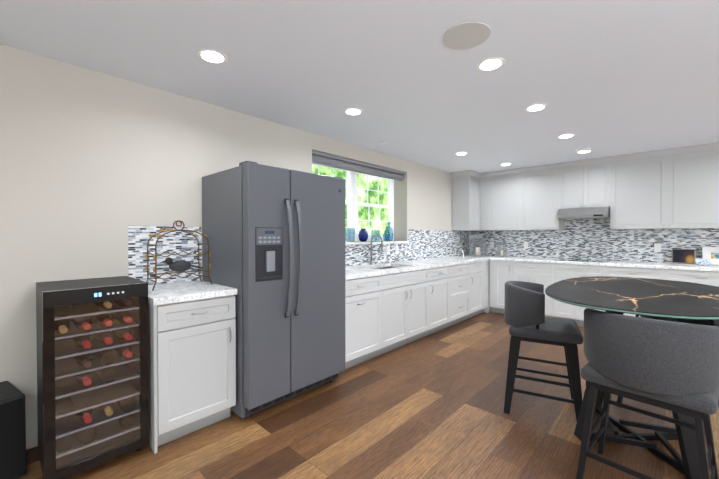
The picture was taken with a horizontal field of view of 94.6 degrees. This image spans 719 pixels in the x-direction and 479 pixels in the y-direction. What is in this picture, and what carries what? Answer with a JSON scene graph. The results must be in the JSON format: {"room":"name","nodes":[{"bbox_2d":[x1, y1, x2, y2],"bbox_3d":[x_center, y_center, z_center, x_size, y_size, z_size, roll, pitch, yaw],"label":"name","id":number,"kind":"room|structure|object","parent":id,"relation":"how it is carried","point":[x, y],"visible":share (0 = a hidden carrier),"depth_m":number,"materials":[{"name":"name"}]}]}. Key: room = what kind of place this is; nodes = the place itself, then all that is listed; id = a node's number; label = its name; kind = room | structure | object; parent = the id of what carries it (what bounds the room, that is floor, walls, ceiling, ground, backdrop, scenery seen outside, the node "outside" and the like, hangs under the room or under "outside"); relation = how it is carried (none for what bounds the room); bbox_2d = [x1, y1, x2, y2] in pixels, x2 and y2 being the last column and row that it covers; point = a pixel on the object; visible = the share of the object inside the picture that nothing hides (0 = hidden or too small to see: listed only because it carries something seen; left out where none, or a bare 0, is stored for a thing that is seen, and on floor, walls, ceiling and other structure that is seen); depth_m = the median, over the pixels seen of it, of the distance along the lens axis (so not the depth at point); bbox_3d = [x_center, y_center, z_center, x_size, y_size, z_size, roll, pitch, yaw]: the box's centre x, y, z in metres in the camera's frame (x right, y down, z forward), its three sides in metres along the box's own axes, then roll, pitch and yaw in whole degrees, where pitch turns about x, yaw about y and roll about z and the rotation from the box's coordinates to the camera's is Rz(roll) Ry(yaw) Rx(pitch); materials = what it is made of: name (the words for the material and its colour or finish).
{"room":"kitchen","nodes":[
{"label":"kitchen","id":0,"kind":"room"},
{"bbox_2d":[0,44,461,449],"bbox_3d":[-0.913,0.054,3.333,0.300,2.370,9.130,1,1,43],"label":"wall","id":1,"kind":"structure","parent":0,"point":[94,164],"depth_m":2.22,"materials":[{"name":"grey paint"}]},
{"bbox_2d":[128,225,200,284],"bbox_3d":[-1.462,0.116,2.525,0.004,0.435,0.500,1,1,43],"label":"backsplash","id":2,"kind":"structure","parent":1,"relation":"attached to","point":[170,242],"depth_m":2.49,"materials":[{"name":"tile"}]},
{"bbox_2d":[312,151,404,241],"bbox_3d":[-0.025,-0.472,4.291,0.260,1.000,1.730,1,1,43],"label":"window","id":3,"kind":"structure","parent":1,"relation":"in","point":[352,168],"depth_m":4.35,"materials":[{"name":"white plastic"}]},
{"bbox_2d":[345,243,407,265],"bbox_3d":[0.019,0.188,4.109,0.004,0.255,2.005,1,1,43],"label":"backsplash","id":4,"kind":"structure","parent":1,"relation":"attached to","point":[360,254],"depth_m":4.28,"materials":[{"name":"tile"}]},
{"bbox_2d":[386,246,389,254],"bbox_3d":[0.388,0.148,4.493,0.008,0.115,0.070,1,1,43],"label":"electrical outlet plate","id":5,"kind":"object","parent":4,"relation":"attached to","point":[387,247],"depth_m":4.49,"materials":[{"name":"white plastic"}]},
{"bbox_2d":[395,246,398,253],"bbox_3d":[0.525,0.146,4.639,0.008,0.115,0.070,1,1,43],"label":"electrical outlet plate","id":6,"kind":"object","parent":4,"relation":"attached to","point":[396,247],"depth_m":4.63,"materials":[{"name":"white plastic"}]},
{"bbox_2d":[345,241,408,244],"bbox_3d":[0.018,0.044,4.256,0.260,0.030,1.790,1,1,43],"label":"window sill","id":7,"kind":"structure","parent":1,"relation":"attached to","point":[366,242],"depth_m":4.28,"materials":[{"name":"white paint"}]},
{"bbox_2d":[345,228,354,241],"bbox_3d":[-0.126,-0.056,4.129,0.080,0.170,0.130,1,1,43],"label":"vase","id":8,"kind":"object","parent":7,"relation":"on","point":[349,231],"visible":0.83,"depth_m":4.15,"materials":[{"name":"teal glass"}]},
{"bbox_2d":[358,228,367,241],"bbox_3d":[0.048,-0.058,4.316,0.136,0.170,0.136,1,1,43],"label":"cobalt vase","id":9,"kind":"object","parent":7,"relation":"on","point":[363,235],"visible":1,"depth_m":4.27,"materials":[{"name":"blue ceramic"}]},
{"bbox_2d":[371,230,379,240],"bbox_3d":[0.219,-0.050,4.505,0.070,0.150,0.110,1,1,43],"label":"vase","id":10,"kind":"object","parent":7,"relation":"on","point":[375,236],"visible":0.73,"depth_m":4.50,"materials":[{"name":"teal glass"}]},
{"bbox_2d":[385,222,392,240],"bbox_3d":[0.423,-0.115,4.731,0.124,0.275,0.124,1,1,43],"label":"vase","id":11,"kind":"object","parent":7,"relation":"on","point":[391,233],"visible":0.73,"depth_m":4.74,"materials":[{"name":"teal glass"}]},
{"bbox_2d":[408,229,469,260],"bbox_3d":[1.408,0.071,5.592,0.004,0.455,2.060,1,1,43],"label":"backsplash","id":12,"kind":"structure","parent":1,"relation":"attached to","point":[425,244],"depth_m":5.43,"materials":[{"name":"tile"}]},
{"bbox_2d":[452,174,478,229],"bbox_3d":[1.870,-0.617,5.833,0.322,0.915,0.405,1,1,43],"label":"upper cabinet","id":13,"kind":"object","parent":1,"relation":"attached to","point":[465,188],"depth_m":5.69,"materials":[{"name":"grey paint"}]},
{"bbox_2d":[0,0,718,177],"bbox_3d":[1.533,-1.155,1.030,7.000,0.100,9.130,1,1,43],"label":"ceiling","id":14,"kind":"structure","parent":0,"point":[602,78],"depth_m":2.13,"materials":[{"name":"white paint"}]},
{"bbox_2d":[197,21,591,165],"bbox_3d":[1.503,-1.102,1.244,5.505,0.010,6.770,1,1,43],"label":"discs","id":15,"kind":"object","parent":14,"relation":"attached to","point":[466,35],"visible":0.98,"depth_m":1.95,"materials":[{"name":"white"}]},
{"bbox_2d":[17,312,718,478],"bbox_3d":[1.533,1.290,1.058,6.400,0.050,8.530,1,1,43],"label":"floor","id":16,"kind":"structure","parent":0,"point":[430,406],"depth_m":2.18,"materials":[{"name":"brown wood"}]},
{"bbox_2d":[0,381,25,478],"bbox_3d":[-1.999,1.034,1.629,0.336,0.450,0.455,0,1,32],"label":"subwoofer","id":17,"kind":"object","parent":16,"relation":"on","point":[12,434],"visible":1,"depth_m":1.70,"materials":[{"name":"black"}]},
{"bbox_2d":[36,276,148,478],"bbox_3d":[-1.581,0.755,1.965,0.505,1.000,0.452,1,1,43],"label":"wine cooler","id":18,"kind":"object","parent":16,"relation":"on","point":[92,372],"visible":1,"depth_m":1.82,"materials":[{"name":"black plastic"}]},
{"bbox_2d":[148,280,236,453],"bbox_3d":[-1.230,0.793,2.300,0.644,0.915,0.507,1,1,43],"label":"base cabinet","id":19,"kind":"object","parent":16,"relation":"on","point":[192,354],"visible":0.92,"depth_m":2.08,"materials":[{"name":"grey paint"}]},
{"bbox_2d":[145,220,211,290],"bbox_3d":[-1.280,0.098,2.356,0.188,0.466,0.387,1,1,43],"label":"wine rack","id":20,"kind":"object","parent":19,"relation":"on","point":[180,266],"visible":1,"depth_m":2.33,"materials":[{"name":"brown metal"}]},
{"bbox_2d":[202,161,344,417],"bbox_3d":[-0.670,0.357,2.753,0.814,1.777,0.910,1,1,43],"label":"refrigerator","id":21,"kind":"object","parent":16,"relation":"on","point":[275,237],"visible":0.92,"depth_m":2.41,"materials":[{"name":"grey metal"}]},
{"bbox_2d":[345,274,384,368],"bbox_3d":[-0.211,0.802,3.414,0.612,0.872,0.645,1,1,43],"label":"base cabinet","id":22,"kind":"object","parent":16,"relation":"on","point":[364,297],"depth_m":3.26,"materials":[{"name":"grey paint"}]},
{"bbox_2d":[345,266,392,277],"bbox_3d":[-0.159,0.342,3.452,0.628,0.040,0.790,1,1,43],"label":"countertop","id":23,"kind":"structure","parent":22,"relation":"on","point":[350,271],"depth_m":3.36,"materials":[{"name":"white stone"}]},
{"bbox_2d":[385,282,428,352],"bbox_3d":[0.324,0.901,3.986,0.612,0.660,0.920,1,1,43],"label":"base cabinet","id":24,"kind":"object","parent":16,"relation":"on","point":[389,306],"depth_m":3.76,"materials":[{"name":"grey paint"}]},
{"bbox_2d":[389,266,452,334],"bbox_3d":[0.819,0.789,4.515,0.612,0.872,0.530,1,1,43],"label":"base cabinet","id":25,"kind":"object","parent":16,"relation":"on","point":[439,280],"depth_m":4.27,"materials":[{"name":"grey paint"}]},
{"bbox_2d":[385,255,500,269],"bbox_3d":[1.444,0.323,5.165,0.628,0.040,2.622,1,1,43],"label":"countertop","id":26,"kind":"structure","parent":25,"relation":"on","point":[421,264],"depth_m":4.65,"materials":[{"name":"white stone"}]},
{"bbox_2d":[469,235,485,256],"bbox_3d":[2.104,0.106,5.900,0.230,0.376,0.230,0,1,35],"label":"lantern","id":27,"kind":"object","parent":26,"relation":"on","point":[477,249],"visible":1,"depth_m":5.86,"materials":[{"name":"silver metal"}]},
{"bbox_2d":[497,242,506,256],"bbox_3d":[2.476,0.168,5.771,0.110,0.256,0.110,-1,1,-42],"label":"lantern","id":28,"kind":"object","parent":26,"relation":"on","point":[501,250],"visible":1,"depth_m":5.76,"materials":[{"name":"silver metal"}]},
{"bbox_2d":[453,262,472,324],"bbox_3d":[1.209,0.785,4.931,0.612,0.872,0.610,1,1,43],"label":"base cabinet","id":29,"kind":"object","parent":16,"relation":"on","point":[462,275],"depth_m":4.80,"materials":[{"name":"grey paint"}]},
{"bbox_2d":[469,262,484,317],"bbox_3d":[1.574,0.780,5.321,0.612,0.872,0.459,1,1,43],"label":"base cabinet","id":30,"kind":"object","parent":16,"relation":"on","point":[476,307],"depth_m":5.19,"materials":[{"name":"grey paint"}]},
{"bbox_2d":[485,262,488,312],"bbox_3d":[1.822,0.777,5.587,0.612,0.872,0.269,1,1,43],"label":"base cabinet","id":31,"kind":"object","parent":16,"relation":"on","point":[486,263],"depth_m":5.46,"materials":[{"name":"grey paint"}]},
{"bbox_2d":[489,262,492,311],"bbox_3d":[2.117,0.773,5.916,0.592,0.872,0.614,1,1,43],"label":"base cabinet","id":32,"kind":"object","parent":16,"relation":"on","point":[490,263],"depth_m":5.47,"materials":[{"name":"grey paint"}]},
{"bbox_2d":[493,262,512,313],"bbox_3d":[2.516,0.778,5.544,0.300,0.872,0.612,1,1,43],"label":"base cabinet","id":33,"kind":"object","parent":16,"relation":"on","point":[502,271],"depth_m":5.36,"materials":[{"name":"grey paint"}]},
{"bbox_2d":[513,262,552,317],"bbox_3d":[2.826,0.781,5.253,0.550,0.872,0.612,1,1,43],"label":"base cabinet","id":34,"kind":"object","parent":16,"relation":"on","point":[534,272],"depth_m":4.97,"materials":[{"name":"grey paint"}]},
{"bbox_2d":[504,281,582,421],"bbox_3d":[1.362,0.793,2.491,0.505,0.918,0.532,0,1,28],"label":"stool","id":35,"kind":"object","parent":16,"relation":"on","point":[525,319],"visible":1,"depth_m":2.34,"materials":[{"name":"fabric"}]},
{"bbox_2d":[553,262,604,326],"bbox_3d":[3.250,0.785,4.857,0.611,0.872,0.612,1,1,43],"label":"base cabinet","id":36,"kind":"object","parent":16,"relation":"on","point":[561,310],"depth_m":4.69,"materials":[{"name":"grey paint"}]},
{"bbox_2d":[489,256,718,273],"bbox_3d":[3.575,0.330,4.538,3.338,0.040,0.627,1,1,43],"label":"countertop","id":37,"kind":"structure","parent":36,"relation":"on","point":[644,265],"depth_m":4.33,"materials":[{"name":"white stone"}]},
{"bbox_2d":[553,258,608,261],"bbox_3d":[3.253,0.304,4.847,0.601,0.006,0.490,1,1,43],"label":"cooktop","id":38,"kind":"object","parent":37,"relation":"in","point":[554,259],"depth_m":4.77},
{"bbox_2d":[672,249,695,263],"bbox_3d":[4.180,0.215,4.285,0.220,0.188,0.095,1,1,43],"label":"frame","id":39,"kind":"object","parent":37,"relation":"on","point":[684,256],"visible":1,"depth_m":4.26,"materials":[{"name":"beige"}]},
{"bbox_2d":[695,259,711,265],"bbox_3d":[4.162,0.276,4.017,0.140,0.078,0.140,1,1,43],"label":"ceramic bowl","id":40,"kind":"object","parent":37,"relation":"on","point":[703,262],"visible":1,"depth_m":3.98,"materials":[{"name":"white ceramic"}]},
{"bbox_2d":[702,247,718,264],"bbox_3d":[4.422,0.203,4.075,0.300,0.218,0.100,1,1,43],"label":"picture frame","id":41,"kind":"object","parent":37,"relation":"on","point":[712,253],"visible":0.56,"depth_m":4.10,"materials":[{"name":"white"}]},
{"bbox_2d":[545,276,718,478],"bbox_3d":[1.736,0.785,2.075,0.920,0.944,1.540,1,1,43],"label":"dining table","id":42,"kind":"object","parent":16,"relation":"on","point":[661,299],"visible":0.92,"depth_m":1.90,"materials":[{"name":"black stone"}]},
{"bbox_2d":[601,266,664,316],"bbox_3d":[3.688,0.790,4.447,0.589,0.872,0.612,1,1,43],"label":"base cabinet","id":43,"kind":"object","parent":16,"relation":"on","point":[610,271],"depth_m":4.23,"materials":[{"name":"grey paint"}]},
{"bbox_2d":[576,308,718,478],"bbox_3d":[1.411,0.802,1.625,0.532,0.918,0.530,1,1,43],"label":"stool","id":44,"kind":"object","parent":16,"relation":"on","point":[670,366],"visible":1,"depth_m":1.44,"materials":[{"name":"fabric"}]},
{"bbox_2d":[617,315,718,406],"bbox_3d":[2.268,0.793,2.422,0.505,0.918,0.532,0,1,-35],"label":"stool","id":45,"kind":"object","parent":16,"relation":"on","point":[700,322],"visible":0.04,"depth_m":2.46,"materials":[{"name":"fabric"}]},
{"bbox_2d":[661,270,718,286],"bbox_3d":[4.126,0.795,4.037,0.610,0.872,0.612,1,1,43],"label":"base cabinet","id":46,"kind":"object","parent":16,"relation":"on","point":[707,277],"depth_m":3.84,"materials":[{"name":"grey paint"}]},
{"bbox_2d":[481,150,715,262],"bbox_3d":[4.659,0.045,4.166,6.700,2.370,0.300,1,1,43],"label":"wall","id":47,"kind":"structure","parent":0,"point":[606,163],"depth_m":4.86,"materials":[{"name":"grey paint"}]},
{"bbox_2d":[479,178,486,229],"bbox_3d":[2.111,-0.620,6.105,0.302,0.915,0.322,1,1,43],"label":"upper cabinet","id":48,"kind":"object","parent":47,"relation":"attached to","point":[482,182],"depth_m":5.83,"materials":[{"name":"grey paint"}]},
{"bbox_2d":[487,174,518,229],"bbox_3d":[2.535,-0.615,5.709,0.560,0.915,0.322,1,1,43],"label":"upper cabinet","id":49,"kind":"object","parent":47,"relation":"attached to","point":[503,190],"depth_m":5.60,"materials":[{"name":"grey paint"}]},
{"bbox_2d":[519,170,563,229],"bbox_3d":[2.937,-0.611,5.333,0.540,0.915,0.322,1,1,43],"label":"upper cabinet","id":50,"kind":"object","parent":47,"relation":"attached to","point":[538,191],"depth_m":5.22,"materials":[{"name":"grey paint"}]},
{"bbox_2d":[559,162,610,208],"bbox_3d":[3.360,-0.762,4.935,0.620,0.605,0.322,1,1,43],"label":"upper cabinet","id":51,"kind":"object","parent":47,"relation":"attached to","point":[584,186],"depth_m":4.80,"materials":[{"name":"grey paint"}]},
{"bbox_2d":[556,207,609,219],"bbox_3d":[3.301,-0.383,4.876,0.610,0.147,0.495,1,1,43],"label":"range hood","id":52,"kind":"object","parent":51,"relation":"attached to","point":[588,213],"visible":0.93,"depth_m":4.71,"materials":[{"name":"silver metal"}]},
{"bbox_2d":[564,218,609,229],"bbox_3d":[3.474,-0.316,5.062,0.640,0.330,0.004,1,1,43],"label":"backsplash","id":53,"kind":"structure","parent":47,"relation":"attached to","point":[585,224],"depth_m":5.07,"materials":[{"name":"tile"}]},
{"bbox_2d":[470,228,718,263],"bbox_3d":[3.569,0.078,4.977,4.000,0.455,0.004,1,1,43],"label":"backsplash","id":54,"kind":"structure","parent":47,"relation":"attached to","point":[637,245],"depth_m":4.94,"materials":[{"name":"tile"}]},
{"bbox_2d":[654,244,660,251],"bbox_3d":[4.054,0.114,4.516,0.070,0.115,0.006,1,1,43],"label":"electrical outlet plate","id":55,"kind":"object","parent":54,"relation":"attached to","point":[657,247],"depth_m":4.51,"materials":[{"name":"white plastic"}]},
{"bbox_2d":[607,150,718,228],"bbox_3d":[4.010,-0.600,4.328,1.160,0.915,0.322,1,1,43],"label":"upper cabinet","id":56,"kind":"object","parent":47,"relation":"attached to","point":[677,190],"depth_m":4.21,"materials":[{"name":"grey paint"}]},
{"label":"outside","id":57,"kind":"structure","parent":0,"visible":0},
{"bbox_2d":[312,164,388,241],"bbox_3d":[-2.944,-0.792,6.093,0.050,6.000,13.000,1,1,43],"label":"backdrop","id":58,"kind":"structure","parent":57,"point":[373,182],"depth_m":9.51,"materials":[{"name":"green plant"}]}
]}

